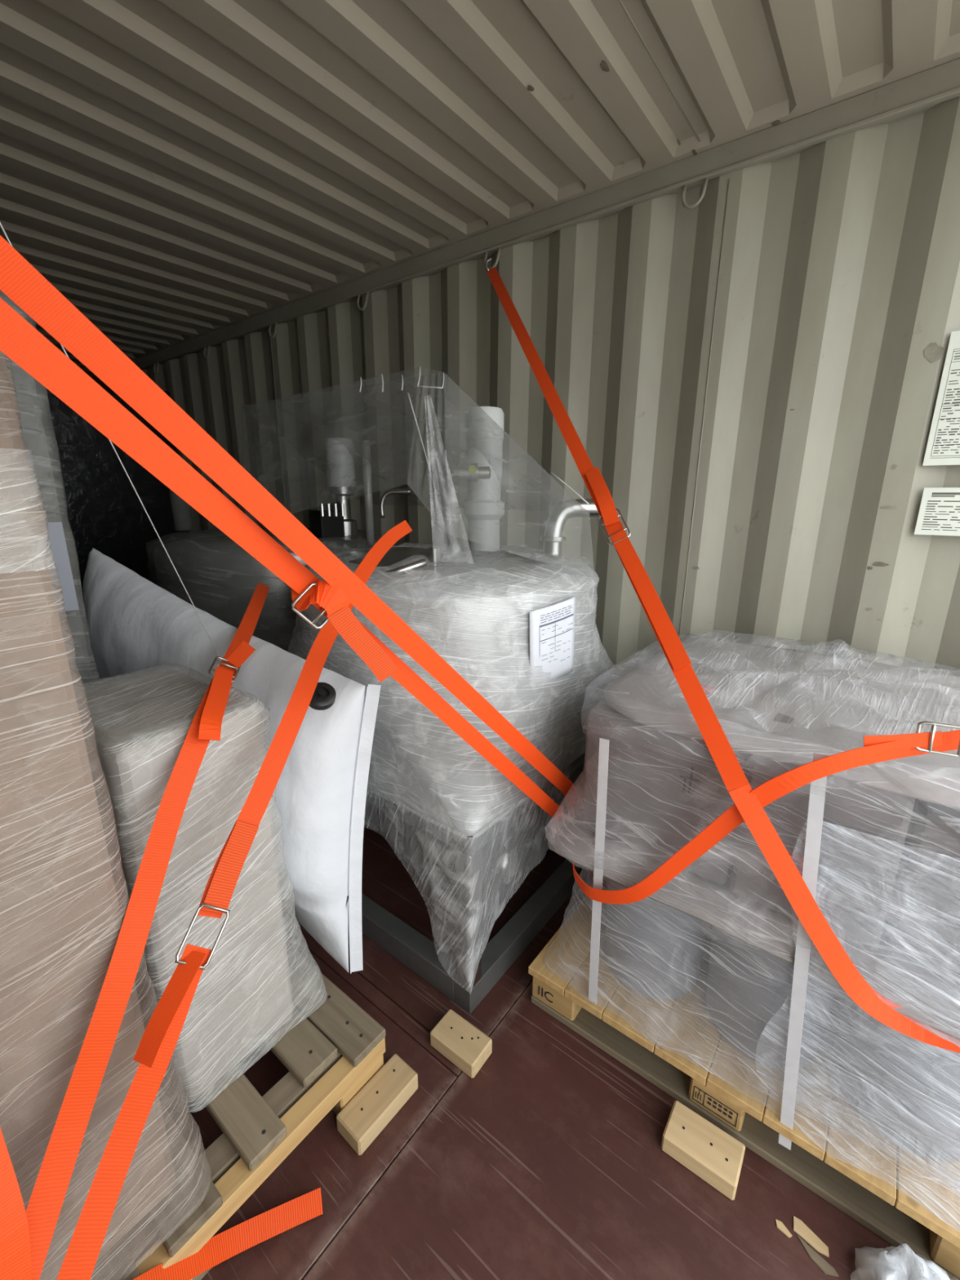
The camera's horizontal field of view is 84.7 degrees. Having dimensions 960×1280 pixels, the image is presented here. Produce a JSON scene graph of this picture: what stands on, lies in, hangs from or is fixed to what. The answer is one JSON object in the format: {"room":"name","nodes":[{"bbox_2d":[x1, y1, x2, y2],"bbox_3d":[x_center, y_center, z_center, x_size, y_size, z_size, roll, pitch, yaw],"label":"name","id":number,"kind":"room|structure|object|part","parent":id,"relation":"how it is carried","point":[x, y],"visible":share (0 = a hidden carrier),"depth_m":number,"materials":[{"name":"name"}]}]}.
{"room":"cargo space","nodes":[
{"label":"cargo space","id":0,"kind":"room"},
{"bbox_2d":[0,0,959,376],"bbox_3d":[-3.485,-2.001,3.314,11.120,0.025,2.360,12,19,36],"label":"ceiling","id":1,"kind":"structure","parent":0,"point":[179,171],"depth_m":1.48,"materials":[{"name":"paint"}]},
{"bbox_2d":[164,803,893,1279],"bbox_3d":[-3.476,0.378,3.941,11.182,0.120,2.420,12,19,36],"label":"floor","id":2,"kind":"structure","parent":0,"point":[548,1162],"depth_m":1.10,"materials":[{"name":"red wood"}]},
{"bbox_2d":[0,290,100,690],"bbox_3d":[-1.522,0.127,1.291,0.930,1.779,0.782,12,19,36],"label":"load","id":3,"kind":"object","parent":2,"relation":"on","point":[33,438],"visible":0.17,"depth_m":1.18,"materials":[{"name":"grey plastic"}]},
{"bbox_2d":[34,378,190,684],"bbox_3d":[-3.290,-0.701,3.702,1.226,2.090,1.932,12,19,36],"label":"load","id":4,"kind":"object","parent":2,"relation":"on","point":[105,514],"visible":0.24,"depth_m":3.58,"materials":[{"name":"black plastic"}]},
{"bbox_2d":[133,1187,323,1279],"bbox_3d":[-0.445,1.057,0.934,0.331,0.178,0.072,-13,20,-40],"label":"strap","id":5,"kind":"object","parent":2,"relation":"on","point":[237,1239],"visible":1,"depth_m":0.98,"materials":[{"name":"orange fabric"}]},
{"bbox_2d":[82,547,381,973],"bbox_3d":[-0.786,0.294,1.522,1.204,1.046,0.229,9,18,30],"label":"bag","id":6,"kind":"object","parent":2,"relation":"on","point":[133,624],"visible":0.6,"depth_m":1.32,"materials":[{"name":"white plastic"}]},
{"bbox_2d":[56,520,412,1279],"bbox_3d":[-0.367,0.254,1.121,0.063,0.945,1.321,4,16,12],"label":"strap","id":7,"kind":"object","parent":6,"relation":"attached to","point":[159,1039],"visible":0.95,"depth_m":0.80,"materials":[{"name":"fabric"}]},
{"bbox_2d":[90,942,385,1279],"bbox_3d":[-0.802,1.028,1.101,0.714,0.148,0.972,12,19,36],"label":"wooden pallet","id":8,"kind":"object","parent":2,"relation":"on","point":[336,1049],"visible":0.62,"depth_m":1.08,"materials":[{"name":"brown wood"}]},
{"bbox_2d":[0,351,210,1279],"bbox_3d":[-0.890,0.301,0.720,0.611,1.451,0.607,12,19,36],"label":"load","id":9,"kind":"object","parent":8,"relation":"on","point":[60,917],"visible":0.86,"depth_m":0.71,"materials":[{"name":"grey plastic"}]},
{"bbox_2d":[72,663,327,1111],"bbox_3d":[-0.648,0.496,1.200,0.437,0.828,0.369,12,19,36],"label":"load","id":10,"kind":"object","parent":8,"relation":"on","point":[142,724],"visible":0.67,"depth_m":1.04,"materials":[{"name":"grey plastic"}]},
{"bbox_2d":[25,582,269,1279],"bbox_3d":[-0.565,0.321,1.174,0.174,0.684,1.410,-2,15,-7],"label":"strap","id":11,"kind":"object","parent":10,"relation":"attached to","point":[43,1209],"visible":0.98,"depth_m":0.77,"materials":[{"name":"fabric"}]},
{"bbox_2d":[0,1128,31,1279],"bbox_3d":[-0.563,0.634,0.605,0.050,0.275,0.105,-13,20,-40],"label":"strap","id":12,"kind":"object","parent":11,"relation":"attached to","point":[15,1243],"visible":1,"depth_m":0.61,"materials":[{"name":"orange fabric"}]},
{"bbox_2d":[0,222,218,655],"bbox_3d":[-0.698,-0.488,0.881,0.002,1.223,0.506,5,16,15],"label":"string","id":13,"kind":"object","parent":11,"relation":"attached to","point":[0,223],"visible":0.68,"depth_m":1.07,"materials":[{"name":"fabric"}]},
{"bbox_2d":[145,437,410,651],"bbox_3d":[-0.972,-0.131,2.585,1.422,1.605,1.076,12,19,36],"label":"tank skid","id":14,"kind":"object","parent":2,"relation":"on","point":[220,577],"visible":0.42,"depth_m":2.13,"materials":[{"name":"silver metal"}]},
{"bbox_3d":[-1.568,-0.697,2.758,0.089,0.240,0.089,12,19,36],"label":"motor","id":15,"kind":"part","parent":14,"relation":"part of","materials":[{"name":"grey metal"}]},
{"bbox_3d":[-0.619,-0.785,2.331,0.123,0.205,0.123,12,19,36],"label":"motor","id":16,"kind":"part","parent":14,"relation":"part of","materials":[{"name":"grey metal"}]},
{"bbox_2d":[336,1053,417,1155],"bbox_3d":[-0.232,1.056,1.206,0.081,0.047,0.177,12,19,37],"label":"chock","id":17,"kind":"object","parent":2,"relation":"on","point":[360,1122],"visible":1,"depth_m":1.18,"materials":[{"name":"beige wood"}]},
{"bbox_2d":[286,405,619,1013],"bbox_3d":[-0.115,0.026,1.921,1.073,1.662,1.069,12,19,36],"label":"tank skid","id":18,"kind":"object","parent":2,"relation":"on","point":[473,607],"visible":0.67,"depth_m":1.44,"materials":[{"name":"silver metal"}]},
{"bbox_3d":[-0.291,-0.264,1.739,0.410,0.072,0.409,12,19,36],"label":"manway lid","id":19,"kind":"part","parent":18,"relation":"part of","materials":[{"name":"silver metal"}]},
{"bbox_2d":[241,366,590,563],"bbox_3d":[-0.387,-0.637,1.985,0.697,0.664,1.638,-12,19,-38],"label":"hood","id":20,"kind":"object","parent":18,"relation":"on","point":[371,402],"visible":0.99,"depth_m":1.83,"materials":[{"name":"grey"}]},
{"bbox_3d":[-0.643,-0.712,2.027,1.151,0.543,0.201,11,18,33],"label":"panel","id":21,"kind":"part","parent":20,"relation":"part of","materials":[{"name":"grey"}]},
{"bbox_3d":[-0.249,-0.764,2.149,1.619,0.441,0.580,12,19,36],"label":"roof panel","id":22,"kind":"part","parent":20,"relation":"part of","materials":[{"name":"grey"}]},
{"bbox_3d":[-0.173,-0.624,1.698,0.122,0.534,0.319,-1,15,-5],"label":"panel","id":23,"kind":"part","parent":20,"relation":"part of","materials":[{"name":"grey"}]},
{"bbox_2d":[444,410,590,563],"bbox_3d":[0.120,-0.535,1.680,0.488,0.633,0.240,1,15,2],"label":"drape","id":24,"kind":"object","parent":20,"relation":"hanging from","point":[450,514],"depth_m":1.68,"materials":[{"name":"clear plastic"}]},
{"bbox_3d":[-0.029,0.731,1.391,0.050,0.420,0.050,12,19,36],"label":"corner post","id":25,"kind":"part","parent":18,"relation":"part of","materials":[{"name":"silver metal"}]},
{"bbox_3d":[0.016,-0.698,1.869,0.136,0.237,0.136,12,19,36],"label":"motor","id":26,"kind":"part","parent":18,"relation":"part of","materials":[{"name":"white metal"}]},
{"bbox_2d":[529,596,575,679],"bbox_3d":[0.208,0.009,1.488,0.186,0.247,0.011,-11,19,-36],"label":"paper sheet","id":27,"kind":"object","parent":18,"relation":"attached to","point":[552,628],"visible":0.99,"depth_m":1.48,"materials":[{"name":"white paper"}]},
{"bbox_2d":[539,604,573,662],"bbox_3d":[0.218,-0.013,1.486,0.138,0.161,0.004,-12,19,-37],"label":"print","id":28,"kind":"object","parent":27,"relation":"attached to","point":[556,621],"depth_m":1.48},
{"bbox_2d":[430,1008,492,1078],"bbox_3d":[-0.048,1.022,1.338,0.140,0.047,0.083,11,19,35],"label":"chock","id":29,"kind":"object","parent":2,"relation":"on","point":[455,1037],"visible":1,"depth_m":1.32,"materials":[{"name":"beige wood"}]},
{"bbox_2d":[661,1100,745,1199],"bbox_3d":[0.476,1.083,1.124,0.147,0.047,0.090,11,19,35],"label":"chock","id":30,"kind":"object","parent":2,"relation":"on","point":[715,1156],"visible":1,"depth_m":1.11,"materials":[{"name":"beige wood"}]},
{"bbox_2d":[528,875,959,1279],"bbox_3d":[0.789,0.939,1.481,0.988,0.141,0.882,12,19,36],"label":"wooden pallet","id":31,"kind":"object","parent":2,"relation":"on","point":[739,1104],"visible":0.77,"depth_m":1.15,"materials":[{"name":"brown wood"}]},
{"bbox_2d":[544,631,959,1226],"bbox_3d":[0.805,0.498,1.359,1.007,0.894,0.955,12,19,36],"label":"load","id":32,"kind":"object","parent":31,"relation":"on","point":[876,846],"visible":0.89,"depth_m":1.08,"materials":[{"name":"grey plastic"}]},
{"bbox_2d":[0,235,580,808],"bbox_3d":[-0.139,0.058,0.961,0.104,2.060,1.961,13,20,40],"label":"strap","id":33,"kind":"object","parent":32,"relation":"attached to","point":[20,281],"visible":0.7,"depth_m":0.67,"materials":[{"name":"orange fabric"}]},
{"bbox_2d":[0,297,593,880],"bbox_3d":[-0.172,0.115,0.955,0.115,1.954,1.876,13,20,40],"label":"strap","id":34,"kind":"object","parent":32,"relation":"attached to","point":[20,340],"visible":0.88,"depth_m":0.70,"materials":[{"name":"fabric"}]},
{"bbox_2d":[682,777,686,793],"bbox_3d":[0.433,0.309,1.115,0.004,0.035,0.001,12,19,36],"label":"print","id":35,"kind":"object","parent":32,"relation":"attached to","point":[684,790],"depth_m":1.12},
{"bbox_2d":[680,774,699,782],"bbox_3d":[0.440,0.291,1.104,0.040,0.005,0.001,12,19,36],"label":"print","id":36,"kind":"object","parent":32,"relation":"attached to","point":[694,778],"depth_m":1.10},
{"bbox_2d":[688,766,693,793],"bbox_3d":[0.442,0.294,1.103,0.005,0.060,0.001,12,19,36],"label":"print","id":37,"kind":"object","parent":32,"relation":"attached to","point":[691,775],"depth_m":1.10},
{"bbox_2d":[701,684,715,694],"bbox_3d":[0.550,0.121,1.306,0.050,0.001,0.060,12,19,36],"label":"print","id":38,"kind":"object","parent":32,"relation":"on","point":[706,688],"depth_m":1.30},
{"bbox_2d":[572,720,959,904],"bbox_3d":[0.472,0.335,1.097,0.354,0.557,0.740,-9,18,-30],"label":"strap","id":39,"kind":"object","parent":32,"relation":"attached to","point":[877,748],"visible":0.83,"depth_m":0.90,"materials":[{"name":"fabric"}]},
{"bbox_2d":[787,851,804,862],"bbox_3d":[0.594,0.410,1.000,0.045,0.012,0.001,12,19,36],"label":"print","id":40,"kind":"object","parent":32,"relation":"attached to","point":[799,855],"depth_m":0.99},
{"bbox_2d":[797,861,803,877],"bbox_3d":[0.607,0.438,0.997,0.010,0.040,0.001,12,19,36],"label":"print","id":41,"kind":"object","parent":32,"relation":"attached to","point":[800,865],"depth_m":1.00},
{"bbox_2d":[775,1218,792,1237],"bbox_3d":[0.586,1.135,1.016,0.013,0.003,0.030,-14,21,-43],"label":"wood splinter","id":42,"kind":"object","parent":2,"relation":"on","point":[780,1225],"visible":1,"depth_m":1.01,"materials":[{"name":"beige wood"}]},
{"bbox_2d":[793,1216,829,1257],"bbox_3d":[0.631,1.139,1.004,0.025,0.003,0.064,-14,21,-42],"label":"wood splinter","id":43,"kind":"object","parent":2,"relation":"on","point":[800,1228],"visible":1,"depth_m":1.00,"materials":[{"name":"beige wood"}]},
{"bbox_2d":[796,1234,839,1276],"bbox_3d":[0.623,1.146,0.976,0.019,0.003,0.071,-13,20,-40],"label":"wood splinter","id":44,"kind":"object","parent":2,"relation":"on","point":[822,1264],"visible":1,"depth_m":0.97,"materials":[{"name":"brown wood"}]},
{"bbox_2d":[850,1243,959,1279],"bbox_3d":[0.768,1.114,0.874,0.236,0.118,0.174,12,19,36],"label":"scrap","id":45,"kind":"object","parent":2,"relation":"on","point":[900,1262],"visible":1,"depth_m":0.91,"materials":[{"name":"white"}]},
{"bbox_2d":[141,96,959,796],"bbox_3d":[-2.764,-1.058,4.544,11.120,2.345,0.039,12,19,36],"label":"wall","id":46,"kind":"structure","parent":0,"point":[751,374],"depth_m":1.79,"materials":[{"name":"beige metal"}]},
{"bbox_2d":[89,57,959,381],"bbox_3d":[-2.758,-2.161,4.243,11.120,0.152,0.096,12,19,36],"label":"top side rail","id":47,"kind":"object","parent":46,"relation":"attached to","point":[915,94],"depth_m":1.72,"materials":[{"name":"metal"}]},
{"bbox_2d":[485,257,959,1053],"bbox_3d":[0.326,-0.419,1.404,0.276,1.776,2.046,-6,17,-23],"label":"strap","id":48,"kind":"object","parent":46,"relation":"attached to","point":[749,806],"visible":1,"depth_m":0.99,"materials":[{"name":"fabric"}]},
{"bbox_2d":[914,487,959,536],"bbox_3d":[1.319,-0.347,1.430,0.196,0.128,0.001,12,19,36],"label":"notice sheet","id":49,"kind":"object","parent":46,"relation":"attached to","point":[939,514],"visible":1,"depth_m":1.46,"materials":[{"name":"paper"}]},
{"bbox_2d":[921,492,959,530],"bbox_3d":[1.321,-0.348,1.428,0.174,0.101,0.001,12,19,36],"label":"print","id":50,"kind":"object","parent":49,"relation":"attached to","point":[940,511],"depth_m":1.46},
{"bbox_2d":[923,330,959,465],"bbox_3d":[1.315,-0.628,1.358,0.210,0.333,0.001,12,19,36],"label":"notice sheet","id":51,"kind":"object","parent":46,"relation":"attached to","point":[943,448],"visible":1,"depth_m":1.41,"materials":[{"name":"paper"}]},
{"bbox_2d":[930,348,959,458],"bbox_3d":[1.316,-0.616,1.361,0.187,0.271,0.001,12,19,36],"label":"print","id":52,"kind":"object","parent":51,"relation":"attached to","point":[945,425],"depth_m":1.41}
]}

